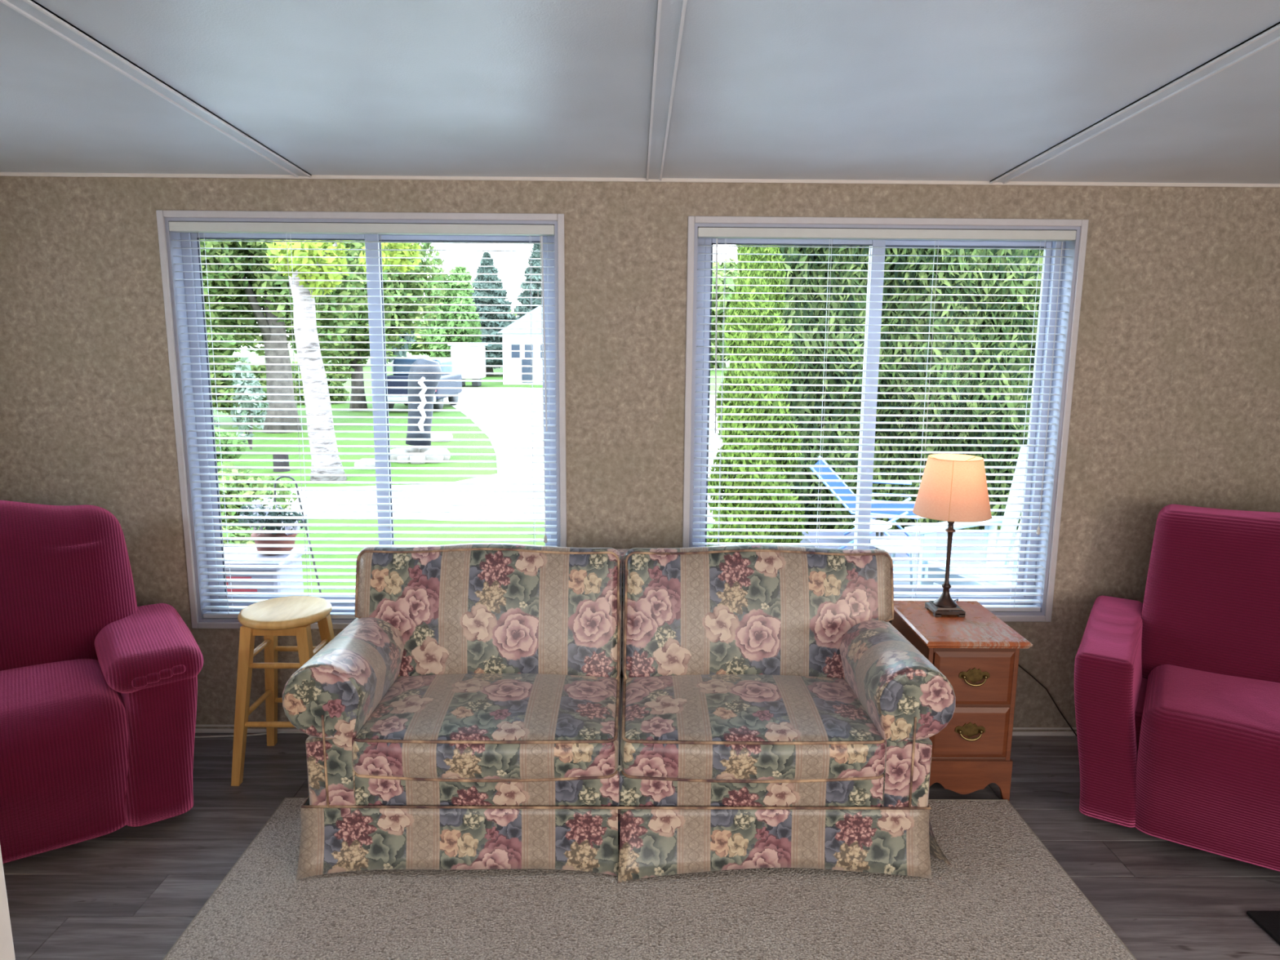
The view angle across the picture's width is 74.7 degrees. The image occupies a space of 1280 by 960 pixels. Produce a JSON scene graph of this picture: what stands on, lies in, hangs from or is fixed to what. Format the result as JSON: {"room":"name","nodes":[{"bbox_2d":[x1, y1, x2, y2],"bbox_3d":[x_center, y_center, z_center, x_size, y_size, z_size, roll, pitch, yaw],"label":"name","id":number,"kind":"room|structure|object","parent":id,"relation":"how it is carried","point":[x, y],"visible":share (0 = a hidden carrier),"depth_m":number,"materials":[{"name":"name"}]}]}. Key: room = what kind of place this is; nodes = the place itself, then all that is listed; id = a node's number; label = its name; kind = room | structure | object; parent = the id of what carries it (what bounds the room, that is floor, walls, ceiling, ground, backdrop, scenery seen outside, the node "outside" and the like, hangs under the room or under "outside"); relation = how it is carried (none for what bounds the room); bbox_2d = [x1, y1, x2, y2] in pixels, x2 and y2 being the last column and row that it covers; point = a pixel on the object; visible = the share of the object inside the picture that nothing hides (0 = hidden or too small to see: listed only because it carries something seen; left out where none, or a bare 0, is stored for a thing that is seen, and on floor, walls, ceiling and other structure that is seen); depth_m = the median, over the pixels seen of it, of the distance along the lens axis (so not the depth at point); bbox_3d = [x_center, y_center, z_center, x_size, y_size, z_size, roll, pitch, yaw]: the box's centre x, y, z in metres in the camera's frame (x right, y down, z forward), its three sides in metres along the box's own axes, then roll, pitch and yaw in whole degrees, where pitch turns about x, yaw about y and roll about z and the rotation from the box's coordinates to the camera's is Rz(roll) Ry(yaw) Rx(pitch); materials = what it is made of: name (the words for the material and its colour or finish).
{"room":"living room","nodes":[
{"label":"living room","id":0,"kind":"room"},
{"bbox_2d":[0,176,1279,731],"bbox_3d":[-0.028,-0.077,3.248,5.700,2.400,0.130,0,10,0],"label":"wall","id":1,"kind":"structure","parent":0,"point":[1175,397],"depth_m":3.12,"materials":[{"name":"paper"}]},
{"bbox_2d":[155,209,566,629],"bbox_3d":[-1.011,-0.201,3.212,1.463,1.570,0.135,0,10,0],"label":"window","id":2,"kind":"structure","parent":1,"relation":"in","point":[166,251],"depth_m":3.15,"materials":[{"name":"white plastic"}]},
{"bbox_2d":[168,221,556,618],"bbox_3d":[-1.011,-0.193,3.171,1.389,1.495,0.057,0,10,0],"label":"window blind","id":3,"kind":"object","parent":2,"relation":"attached to","point":[529,230],"visible":0.83,"depth_m":3.17,"materials":[{"name":"white plastic"}]},
{"bbox_2d":[195,724,1076,736],"bbox_3d":[-0.035,1.002,3.361,5.500,0.034,0.010,0,10,0],"label":"baseboard","id":4,"kind":"structure","parent":1,"relation":"attached to","point":[197,730],"depth_m":3.35,"materials":[{"name":"brown wood"}]},
{"bbox_2d":[0,172,1279,187],"bbox_3d":[-0.019,-1.080,3.005,5.500,0.024,0.012,0,10,0],"label":"trim","id":5,"kind":"structure","parent":1,"relation":"attached to","point":[2,174],"depth_m":3.00,"materials":[{"name":"white wood"}]},
{"bbox_2d":[682,216,1088,622],"bbox_3d":[0.894,-0.209,3.225,1.452,1.523,0.135,0,10,0],"label":"window","id":6,"kind":"structure","parent":1,"relation":"in","point":[1072,316],"depth_m":3.18,"materials":[{"name":"white plastic"}]},
{"bbox_2d":[692,226,1076,611],"bbox_3d":[0.894,-0.201,3.184,1.378,1.448,0.057,0,10,0],"label":"window blind","id":7,"kind":"object","parent":6,"relation":"attached to","point":[1062,236],"visible":0.83,"depth_m":3.18,"materials":[{"name":"white plastic"}]},
{"bbox_2d":[0,0,1279,183],"bbox_3d":[0.003,-0.849,0.286,5.700,0.485,6.050,0,10,0],"label":"ceiling","id":8,"kind":"structure","parent":0,"point":[867,90],"depth_m":2.06,"materials":[{"name":"white paint"}]},
{"bbox_2d":[0,0,311,177],"bbox_3d":[-1.175,-0.743,0.193,0.054,0.279,5.648,0,10,0],"label":"trim","id":9,"kind":"structure","parent":8,"relation":"attached to","point":[32,10],"depth_m":1.98,"materials":[{"name":"white wood"}]},
{"bbox_2d":[646,0,687,180],"bbox_3d":[0.072,-0.735,0.204,0.054,0.279,5.648,0,10,0],"label":"trim","id":10,"kind":"structure","parent":8,"relation":"attached to","point":[670,18],"depth_m":1.97,"materials":[{"name":"white wood"}]},
{"bbox_2d":[990,22,1279,183],"bbox_3d":[1.305,-0.728,0.215,0.054,0.279,5.648,0,10,0],"label":"trim","id":11,"kind":"structure","parent":8,"relation":"attached to","point":[1270,36],"depth_m":2.09,"materials":[{"name":"white wood"}]},
{"bbox_2d":[3,733,1279,959],"bbox_3d":[-0.014,1.546,0.568,5.700,0.100,5.800,0,10,0],"label":"floor","id":12,"kind":"structure","parent":0,"point":[127,892],"depth_m":2.50,"materials":[{"name":"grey wood"}]},
{"bbox_2d":[0,500,203,863],"bbox_3d":[-2.031,0.584,2.657,1.079,0.976,0.834,-7,12,-36],"label":"recliner","id":13,"kind":"object","parent":12,"relation":"on","point":[99,688],"visible":1,"depth_m":2.64,"materials":[{"name":"red fabric"}]},
{"bbox_2d":[194,730,303,737],"bbox_3d":[-1.585,1.008,3.322,1.101,0.012,0.033,0,10,-2],"label":"baseboard","id":14,"kind":"structure","parent":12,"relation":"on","point":[286,731],"depth_m":3.32,"materials":[{"name":"brown wood"}]},
{"bbox_2d":[231,595,334,786],"bbox_3d":[-1.276,0.756,3.066,0.328,0.601,0.322,0,10,0],"label":"bar stool","id":15,"kind":"object","parent":12,"relation":"on","point":[291,615],"visible":0.84,"depth_m":2.95,"materials":[{"name":"brown wood"}]},
{"bbox_2d":[162,797,1137,959],"bbox_3d":[0.033,1.256,1.938,2.478,0.011,1.907,0,10,0],"label":"area rug","id":16,"kind":"object","parent":12,"relation":"on","point":[1003,895],"visible":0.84,"depth_m":2.31,"materials":[{"name":"beige carpet"}]},
{"bbox_2d":[282,542,955,883],"bbox_3d":[-0.046,0.674,2.785,1.966,0.847,0.876,0,10,0],"label":"sofa","id":17,"kind":"object","parent":16,"relation":"on","point":[482,705],"visible":1,"depth_m":2.47,"materials":[{"name":"fabric"}]},
{"bbox_2d":[351,673,621,779],"bbox_3d":[-0.452,0.759,2.686,0.783,0.185,0.576,0,10,0],"label":"seat cushion","id":18,"kind":"object","parent":17,"relation":"on","point":[418,726],"depth_m":2.46,"materials":[{"name":"fabric"}]},
{"bbox_2d":[356,542,622,678],"bbox_3d":[-0.522,0.454,2.933,0.916,0.469,0.279,0,10,0],"label":"cushion","id":19,"kind":"object","parent":17,"relation":"on","point":[473,608],"depth_m":2.84,"materials":[{"name":"fabric"}]},
{"bbox_2d":[620,674,886,780],"bbox_3d":[0.330,0.763,2.693,0.786,0.185,0.576,0,10,0],"label":"seat cushion","id":20,"kind":"object","parent":17,"relation":"on","point":[673,726],"depth_m":2.47,"materials":[{"name":"fabric"}]},
{"bbox_2d":[622,544,892,679],"bbox_3d":[0.408,0.459,2.941,0.937,0.469,0.279,0,10,0],"label":"cushion","id":21,"kind":"object","parent":17,"relation":"on","point":[734,610],"depth_m":2.85,"materials":[{"name":"fabric"}]},
{"bbox_2d":[891,600,1032,800],"bbox_3d":[1.117,0.787,3.032,0.349,0.586,0.444,0,10,0],"label":"nightstand","id":22,"kind":"object","parent":12,"relation":"on","point":[978,653],"visible":0.79,"depth_m":2.85,"materials":[{"name":"brown wood"}]},
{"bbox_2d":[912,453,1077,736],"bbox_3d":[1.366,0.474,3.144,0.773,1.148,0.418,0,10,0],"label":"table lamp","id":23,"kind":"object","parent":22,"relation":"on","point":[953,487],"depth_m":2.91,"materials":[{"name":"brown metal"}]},
{"bbox_2d":[1074,504,1279,871],"bbox_3d":[1.997,0.621,2.681,1.032,0.955,0.795,7,12,33],"label":"recliner","id":24,"kind":"object","parent":12,"relation":"on","point":[1177,691],"visible":1,"depth_m":2.69,"materials":[{"name":"red fabric"}]},
{"bbox_2d":[1246,911,1279,945],"bbox_3d":[2.082,1.270,1.949,0.788,0.011,0.785,0,10,0],"label":"door mat","id":25,"kind":"object","parent":12,"relation":"on","point":[1268,921],"visible":1,"depth_m":2.29,"materials":[{"name":"black rubber"}]},
{"bbox_3d":[-1.950,0.234,1.288,1.625,2.217,0.090,0,10,0],"label":"wall partition","id":26,"kind":"structure","parent":0,"visible":0},
{"bbox_2d":[0,845,15,959],"bbox_3d":[-1.110,0.239,1.295,0.075,2.217,0.110,0,10,0],"label":"trim","id":27,"kind":"structure","parent":26,"relation":"attached to","point":[6,946],"depth_m":1.42,"materials":[{"name":"white wood"}]},
{"label":"outside","id":28,"kind":"structure","parent":0,"visible":0},
{"bbox_2d":[267,389,735,521],"bbox_3d":[-2.684,-1.646,22.575,23.000,0.062,25.900,0,10,0],"label":"driveway","id":29,"kind":"structure","parent":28,"point":[464,392],"depth_m":12.25,"materials":[{"name":"grey concrete"}]},
{"bbox_2d":[386,358,462,409],"bbox_3d":[-6.575,-2.900,25.213,1.750,1.490,3.620,0,10,0],"label":"pickup truck","id":30,"kind":"object","parent":29,"relation":"on","point":[397,361],"visible":0.44,"depth_m":24.63,"materials":[{"name":"blue paint"}]},
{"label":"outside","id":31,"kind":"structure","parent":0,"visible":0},
{"bbox_2d":[213,349,731,592],"bbox_3d":[-0.477,-8.120,61.143,180.000,0.200,116.720,0,10,0],"label":"ground","id":32,"kind":"structure","parent":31,"point":[243,352],"depth_m":14.29,"materials":[{"name":"green plant"}]},
{"bbox_2d":[212,402,220,427],"bbox_3d":[-7.902,-1.446,14.839,0.854,1.932,1.250,0,10,0],"label":"variegated shrub","id":33,"kind":"object","parent":32,"relation":"on","point":[215,420],"visible":0.02,"depth_m":15.04,"materials":[{"name":"green plant"}]},
{"bbox_2d":[213,425,248,462],"bbox_3d":[-7.201,-0.576,13.153,1.904,0.995,1.235,-4,10,-22],"label":"leafy shrub","id":34,"kind":"object","parent":32,"relation":"on","point":[222,434],"visible":0.15,"depth_m":13.26,"materials":[{"name":"green plant"}]},
{"bbox_2d":[206,314,256,355],"bbox_3d":[-30.549,-10.142,57.021,8.770,4.839,8.527,0,10,0],"label":"tree","id":35,"kind":"object","parent":32,"relation":"on","point":[215,337],"visible":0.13,"depth_m":55.23,"materials":[{"name":"green plant"}]},
{"bbox_2d":[228,357,270,449],"bbox_3d":[-7.062,-1.383,15.133,0.737,1.687,0.711,0,10,0],"label":"variegated shrub","id":36,"kind":"object","parent":32,"relation":"on","point":[238,367],"visible":0.82,"depth_m":14.98,"materials":[{"name":"green plant"}]},
{"bbox_2d":[208,352,302,420],"bbox_3d":[-9.730,-2.228,20.389,2.972,1.759,2.642,-4,11,-27],"label":"bush","id":37,"kind":"object","parent":32,"relation":"on","point":[216,360],"visible":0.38,"depth_m":19.72,"materials":[{"name":"green plant"}]},
{"bbox_2d":[217,462,297,543],"bbox_3d":[-3.680,0.358,7.779,0.960,1.032,1.110,-4,11,-25],"label":"leafy shrub","id":38,"kind":"object","parent":32,"relation":"on","point":[224,470],"visible":0.3,"depth_m":7.72,"materials":[{"name":"green plant"}]},
{"bbox_2d":[223,546,307,592],"bbox_3d":[-1.703,0.925,3.756,0.390,1.230,0.320,0,10,0],"label":"bin","id":39,"kind":"object","parent":32,"relation":"on","point":[225,548],"visible":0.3,"depth_m":3.54,"materials":[{"name":"white plastic"}]},
{"bbox_2d":[226,576,257,591],"bbox_3d":[-1.703,0.458,3.533,0.180,0.105,0.002,0,10,0],"label":"print","id":40,"kind":"object","parent":39,"relation":"attached to","point":[227,577],"depth_m":3.53},
{"bbox_2d":[236,497,308,555],"bbox_3d":[-1.583,0.189,3.646,0.294,0.257,0.274,-5,11,-28],"label":"flower pot","id":41,"kind":"object","parent":39,"relation":"on","point":[265,500],"visible":0.57,"depth_m":3.60,"materials":[{"name":"ceramic"}]},
{"bbox_2d":[272,454,289,471],"bbox_3d":[-5.775,-0.290,13.501,0.260,0.290,0.254,0,10,0],"label":"tree stump","id":42,"kind":"object","parent":32,"relation":"on","point":[274,456],"visible":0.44,"depth_m":13.41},
{"bbox_2d":[199,239,367,433],"bbox_3d":[-7.915,-5.046,17.940,4.934,8.260,4.527,-6,12,-34],"label":"broadleaf tree","id":43,"kind":"object","parent":32,"relation":"on","point":[238,252],"visible":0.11,"depth_m":18.34,"materials":[{"name":"green plant"}]},
{"bbox_2d":[273,475,304,515],"bbox_3d":[-1.827,0.082,4.363,0.152,0.207,0.011,0,10,0],"label":"hook","id":44,"kind":"object","parent":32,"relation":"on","point":[301,508],"depth_m":4.35,"materials":[{"name":"black metal"}]},
{"bbox_2d":[304,526,321,592],"bbox_3d":[-1.720,0.419,4.421,0.066,0.354,0.011,0,10,0],"label":"hook","id":45,"kind":"object","parent":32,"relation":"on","point":[308,536],"depth_m":4.42,"materials":[{"name":"black metal"}]},
{"bbox_2d":[291,360,349,404],"bbox_3d":[-10.283,-3.129,26.913,1.822,1.536,2.344,5,11,23],"label":"bush","id":46,"kind":"object","parent":32,"relation":"on","point":[331,391],"visible":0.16,"depth_m":26.69,"materials":[{"name":"green plant"}]},
{"bbox_2d":[285,320,370,364],"bbox_3d":[-21.261,-10.852,60.274,9.183,5.279,7.720,0,10,0],"label":"tree","id":47,"kind":"object","parent":32,"relation":"on","point":[293,346],"visible":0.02,"depth_m":60.74,"materials":[{"name":"green plant"}]},
{"bbox_2d":[265,240,422,481],"bbox_3d":[-4.183,-1.981,12.020,2.085,4.292,1.263,0,10,0],"label":"tree","id":48,"kind":"object","parent":32,"relation":"on","point":[396,246],"visible":0.65,"depth_m":12.14,"materials":[{"name":"birch wood"},{"name":"white birch bark"},{"name":"green leaves"}]},
{"bbox_2d":[354,458,375,466],"bbox_3d":[-4.469,-0.257,14.023,0.520,0.170,0.400,0,10,0],"label":"rock","id":49,"kind":"object","parent":32,"relation":"on","point":[356,464],"visible":0.29,"depth_m":13.83,"materials":[{"name":"white stone"}]},
{"bbox_2d":[317,243,446,411],"bbox_3d":[-7.740,-5.713,23.878,4.740,7.574,4.143,8,12,39],"label":"broadleaf tree","id":50,"kind":"object","parent":32,"relation":"on","point":[426,246],"visible":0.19,"depth_m":23.55,"materials":[{"name":"green plant"}]},
{"bbox_2d":[366,259,427,367],"bbox_3d":[-9.408,-5.904,30.242,3.668,5.793,3.601,-7,12,-38],"label":"broadleaf tree","id":51,"kind":"object","parent":32,"relation":"on","point":[410,338],"visible":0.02,"depth_m":30.21,"materials":[{"name":"green plant"}]},
{"bbox_2d":[390,359,450,463],"bbox_3d":[-3.877,-1.221,14.665,1.050,1.823,0.965,0,10,0],"label":"sculpture","id":52,"kind":"object","parent":32,"relation":"on","point":[419,362],"visible":0.64,"depth_m":14.45,"materials":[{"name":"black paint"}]},
{"bbox_2d":[431,433,453,442],"bbox_3d":[-4.296,-0.879,17.571,0.676,0.206,0.520,0,10,0],"label":"rock","id":53,"kind":"object","parent":32,"relation":"on","point":[433,435],"visible":0.25,"depth_m":17.34,"materials":[{"name":"white stone"}]},
{"bbox_2d":[423,263,481,357],"bbox_3d":[-9.037,-7.495,40.116,2.896,5.686,2.488,0,10,0],"label":"maple tree","id":54,"kind":"object","parent":32,"relation":"on","point":[457,269],"visible":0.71,"depth_m":39.63,"materials":[{"name":"green plant"}]},
{"bbox_2d":[406,308,516,355],"bbox_3d":[-12.034,-10.237,57.445,8.548,5.190,9.543,0,10,0],"label":"tree","id":55,"kind":"object","parent":32,"relation":"on","point":[418,338],"visible":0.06,"depth_m":53.37,"materials":[{"name":"green plant"}]},
{"bbox_2d":[447,343,488,386],"bbox_3d":[-7.434,-4.999,36.423,1.400,1.850,1.800,0,10,0],"label":"trailer","id":56,"kind":"object","parent":32,"relation":"on","point":[454,346],"visible":0.74,"depth_m":35.63,"materials":[{"name":"white metal"}]},
{"bbox_2d":[471,251,516,375],"bbox_3d":[-8.385,-9.082,46.034,4.827,6.756,4.687,0,10,0],"label":"spruce tree","id":57,"kind":"object","parent":32,"relation":"on","point":[483,262],"visible":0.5,"depth_m":45.13,"materials":[{"name":"green plant"}]},
{"bbox_2d":[497,306,542,384],"bbox_3d":[-4.503,-6.358,39.612,3.800,3.500,4.300,0,10,0],"label":"house","id":58,"kind":"structure","parent":32,"relation":"on","point":[528,316],"depth_m":37.80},
{"bbox_2d":[511,244,542,323],"bbox_3d":[-6.262,-10.744,51.857,5.107,8.121,4.736,2,10,9],"label":"spruce tree","id":59,"kind":"object","parent":32,"relation":"on","point":[535,246],"visible":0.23,"depth_m":50.99,"materials":[{"name":"green plant"}]},
{"bbox_2d":[710,257,739,368],"bbox_3d":[5.652,-11.176,57.821,8.335,8.180,7.940,-4,11,-25],"label":"tree","id":60,"kind":"object","parent":32,"relation":"on","point":[728,265],"visible":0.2,"depth_m":54.98,"materials":[{"name":"green plant"}]},
{"bbox_2d":[706,244,808,546],"bbox_3d":[0.867,-0.500,6.203,0.845,3.350,0.842,9,13,42],"label":"cedar","id":61,"kind":"object","parent":32,"relation":"on","point":[748,250],"visible":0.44,"depth_m":6.03,"materials":[{"name":"green plant"}]},
{"bbox_2d":[741,244,1044,529],"bbox_3d":[3.599,-1.157,7.955,5.317,4.189,2.127,0,10,0],"label":"hedge","id":62,"kind":"object","parent":32,"relation":"on","point":[841,251],"visible":0.2,"depth_m":7.41,"materials":[{"name":"green plant"}]},
{"bbox_2d":[800,532,1017,585],"bbox_3d":[3.157,1.010,5.431,3.580,0.570,3.680,0,10,0],"label":"deck","id":63,"kind":"object","parent":32,"relation":"on","point":[810,534],"visible":0.08,"depth_m":6.56,"materials":[{"name":"white wood"}]},
{"bbox_2d":[809,455,919,556],"bbox_3d":[1.742,0.189,6.501,0.818,0.656,0.601,4,10,19],"label":"garden chair","id":64,"kind":"object","parent":63,"relation":"on","point":[822,462],"visible":0.37,"depth_m":6.47,"materials":[{"name":"blue fabric"}]},
{"bbox_2d":[853,519,892,549],"bbox_3d":[1.607,0.466,5.833,0.260,0.341,0.260,0,10,0],"label":"side table","id":65,"kind":"object","parent":63,"relation":"on","point":[872,526],"visible":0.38,"depth_m":5.74,"materials":[{"name":"white paint"}]},
{"bbox_2d":[870,535,936,585],"bbox_3d":[1.671,0.557,5.362,0.400,0.322,0.400,0,10,0],"label":"patio table","id":66,"kind":"object","parent":63,"relation":"on","point":[872,541],"visible":0.28,"depth_m":5.34,"materials":[{"name":"white plastic"}]},
{"bbox_2d":[904,446,1026,585],"bbox_3d":[2.052,0.305,4.591,0.846,1.081,0.800,-5,11,-28],"label":"garden chair","id":67,"kind":"object","parent":63,"relation":"on","point":[1024,449],"visible":0.12,"depth_m":4.82,"materials":[{"name":"white plastic"}]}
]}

